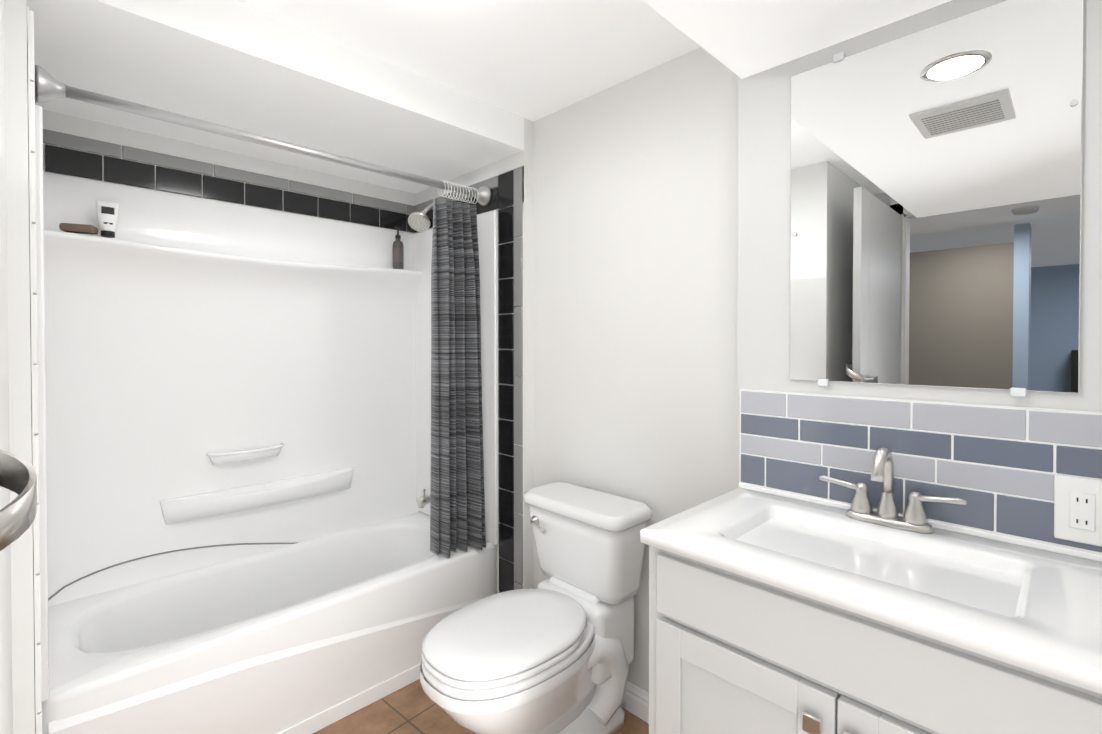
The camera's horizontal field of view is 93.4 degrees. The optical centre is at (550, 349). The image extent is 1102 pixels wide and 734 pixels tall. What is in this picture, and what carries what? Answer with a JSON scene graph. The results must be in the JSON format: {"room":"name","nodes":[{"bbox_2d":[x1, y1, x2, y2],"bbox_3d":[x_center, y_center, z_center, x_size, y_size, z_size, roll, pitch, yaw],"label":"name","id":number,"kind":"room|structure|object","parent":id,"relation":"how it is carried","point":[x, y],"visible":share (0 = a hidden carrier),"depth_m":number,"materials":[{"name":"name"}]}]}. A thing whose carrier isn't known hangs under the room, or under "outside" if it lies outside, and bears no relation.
{"room":"bathroom","nodes":[
{"label":"bathroom","id":0,"kind":"room"},
{"bbox_2d":[0,0,35,733],"bbox_3d":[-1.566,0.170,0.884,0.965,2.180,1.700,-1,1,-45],"label":"door","id":1,"kind":"structure","parent":0,"point":[19,320],"depth_m":1.10,"materials":[{"name":"white paint"}]},
{"bbox_2d":[43,110,414,204],"bbox_3d":[-1.266,0.153,2.272,1.415,2.180,0.150,-1,1,-45],"label":"wall","id":2,"kind":"structure","parent":0,"point":[60,122],"depth_m":2.06,"materials":[{"name":"white paint"}]},
{"bbox_2d":[27,0,523,193],"bbox_3d":[-0.924,-0.867,1.892,1.448,0.130,0.855,-1,1,-45],"label":"ceiling","id":3,"kind":"structure","parent":0,"point":[235,64],"depth_m":1.63,"materials":[{"name":"white paint"}]},
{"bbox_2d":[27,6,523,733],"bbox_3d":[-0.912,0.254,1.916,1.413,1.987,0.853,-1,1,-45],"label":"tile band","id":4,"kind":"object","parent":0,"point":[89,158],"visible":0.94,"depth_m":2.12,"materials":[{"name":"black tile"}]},
{"bbox_2d":[35,65,491,205],"bbox_3d":[-0.780,-0.663,1.772,1.392,0.088,0.088,-1,1,-45],"label":"shower curtain rod","id":5,"kind":"object","parent":4,"relation":"attached to","point":[49,86],"visible":0.96,"depth_m":1.54,"materials":[{"name":"grey metal"}]},
{"bbox_2d":[430,180,485,557],"bbox_3d":[-0.381,0.070,2.150,0.207,1.517,0.170,-1,1,-45],"label":"shower curtain","id":6,"kind":"object","parent":5,"relation":"hanging from","point":[457,507],"visible":0.94,"depth_m":2.14,"materials":[{"name":"fabric"}]},
{"bbox_2d":[408,203,433,231],"bbox_3d":[-0.542,-0.615,2.349,0.216,0.172,0.104,-1,1,-45],"label":"shower head","id":7,"kind":"object","parent":4,"relation":"attached to","point":[419,221],"visible":0.88,"depth_m":2.29},
{"bbox_2d":[237,0,700,121],"bbox_3d":[-0.539,-0.972,0.974,2.570,0.100,3.000,-1,1,-45],"label":"ceiling","id":8,"kind":"structure","parent":0,"point":[533,60],"depth_m":1.56,"materials":[{"name":"white paint"}]},
{"bbox_2d":[415,118,532,592],"bbox_3d":[-0.395,0.150,2.533,0.190,2.180,1.005,-1,1,-45],"label":"wall","id":9,"kind":"structure","parent":0,"point":[524,158],"depth_m":2.13,"materials":[{"name":"white paint"}]},
{"bbox_2d":[313,677,648,733],"bbox_3d":[-0.539,1.283,1.000,2.570,0.050,3.000,-1,1,-45],"label":"floor","id":10,"kind":"structure","parent":0,"point":[413,708],"depth_m":1.75,"materials":[{"name":"tile"}]},
{"bbox_2d":[34,104,498,733],"bbox_3d":[-0.967,0.329,1.973,1.411,1.836,0.695,-1,1,-45],"label":"shower","id":11,"kind":"object","parent":10,"relation":"on","point":[234,404],"visible":0.83,"depth_m":1.96,"materials":[{"name":"white plastic"}]},
{"bbox_2d":[59,223,97,234],"bbox_3d":[-1.572,-0.402,1.730,0.090,0.025,0.052,0,1,-25],"label":"soap bar","id":12,"kind":"object","parent":11,"relation":"on","point":[78,228],"visible":1,"depth_m":1.71,"materials":[{"name":"brown"}]},
{"bbox_2d":[96,200,118,237],"bbox_3d":[-1.531,-0.451,1.793,0.062,0.122,0.042,-1,1,-45],"label":"tube","id":13,"kind":"object","parent":11,"relation":"on","point":[107,214],"visible":0.98,"depth_m":1.78,"materials":[{"name":"white plastic"}]},
{"bbox_2d":[277,663,423,733],"bbox_3d":[-0.727,1.222,1.740,1.411,0.055,0.008,-1,1,-45],"label":"baseboard","id":14,"kind":"structure","parent":11,"relation":"attached to","point":[335,713],"depth_m":1.79,"materials":[{"name":"white wood"}]},
{"bbox_2d":[392,227,403,268],"bbox_3d":[-0.761,-0.502,2.569,0.062,0.207,0.053,-1,1,-45],"label":"pump bottle","id":15,"kind":"object","parent":11,"relation":"on","point":[398,254],"visible":0.94,"depth_m":2.55,"materials":[{"name":"grey"}]},
{"bbox_2d":[416,489,429,507],"bbox_3d":[-0.540,0.674,2.399,0.165,0.082,0.060,-1,1,-45],"label":"tub spout","id":16,"kind":"object","parent":11,"relation":"attached to","point":[423,500],"visible":0.5,"depth_m":2.35,"materials":[{"name":"silver metal"}]},
{"bbox_2d":[419,482,651,733],"bbox_3d":[-0.062,0.878,1.594,0.705,0.746,0.444,-1,1,-45],"label":"toilet","id":17,"kind":"object","parent":10,"relation":"on","point":[553,653],"visible":1,"depth_m":1.58,"materials":[{"name":"white ceramic"}]},
{"bbox_2d":[640,483,1101,733],"bbox_3d":[0.633,0.816,0.995,0.486,0.884,0.796,-1,1,-45],"label":"vanity cabinet","id":18,"kind":"object","parent":10,"relation":"on","point":[771,611],"visible":0.96,"depth_m":0.90,"materials":[{"name":"white"}]},
{"bbox_2d":[818,447,966,533],"bbox_3d":[0.719,0.298,1.122,0.126,0.173,0.279,-1,1,-45],"label":"faucet","id":19,"kind":"object","parent":18,"relation":"on","point":[914,518],"visible":0.96,"depth_m":1.13,"materials":[{"name":"silver metal"}]},
{"bbox_2d":[533,47,737,692],"bbox_3d":[0.314,0.158,1.853,0.140,2.180,0.960,-1,1,-45],"label":"wall","id":20,"kind":"structure","parent":0,"point":[635,244],"depth_m":1.76,"materials":[{"name":"white paint"}]},
{"bbox_2d":[621,681,648,723],"bbox_3d":[0.242,1.203,1.829,0.014,0.092,0.910,-1,1,-45],"label":"baseboard","id":21,"kind":"structure","parent":20,"relation":"attached to","point":[635,702],"depth_m":1.77,"materials":[{"name":"white wood"}]},
{"bbox_2d":[739,389,1101,554],"bbox_3d":[0.866,0.259,1.094,0.011,0.292,0.972,-1,1,-45],"label":"tile backsplash","id":22,"kind":"structure","parent":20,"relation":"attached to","point":[997,468],"depth_m":1.12,"materials":[{"name":"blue tile"}]},
{"bbox_2d":[1054,475,1101,546],"bbox_3d":[0.984,0.299,0.962,0.008,0.120,0.074,-1,1,-45],"label":"outlet","id":23,"kind":"object","parent":22,"relation":"attached to","point":[1077,509],"visible":1,"depth_m":0.96,"materials":[{"name":"white plastic"}]},
{"bbox_2d":[643,0,950,78],"bbox_3d":[0.066,-0.823,0.290,2.264,0.180,0.975,-1,1,-45],"label":"ceiling","id":24,"kind":"structure","parent":0,"point":[741,39],"depth_m":1.19,"materials":[{"name":"white paint"}]},
{"bbox_2d":[737,0,1101,487],"bbox_3d":[0.940,0.166,1.174,0.206,2.180,0.985,-1,1,-45],"label":"wall bump-out","id":25,"kind":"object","parent":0,"point":[764,160],"visible":0.2,"depth_m":1.35,"materials":[{"name":"grey paint"}]},
{"bbox_2d":[789,0,1083,396],"bbox_3d":[0.802,-0.311,1.153,0.010,0.807,0.527,-1,1,-45],"label":"mirror","id":26,"kind":"object","parent":25,"relation":"attached to","point":[935,202],"visible":1,"depth_m":1.11,"materials":[{"name":"silver mirror"}]},
{"bbox_3d":[-0.889,-0.830,-0.427,0.100,0.150,0.780,-1,1,-45],"label":"wall","id":27,"kind":"structure","parent":0,"visible":0},
{"bbox_3d":[-0.843,0.253,0.215,0.805,2.014,0.036,-1,1,-45],"label":"door","id":28,"kind":"structure","parent":27,"relation":"in","visible":0},
{"bbox_2d":[0,450,36,550],"bbox_3d":[-0.614,0.147,0.441,0.254,0.101,0.085,-1,1,-45],"label":"handle","id":29,"kind":"object","parent":28,"relation":"attached to","point":[18,475],"visible":1,"depth_m":0.52,"materials":[{"name":"silver metal"}]}
]}

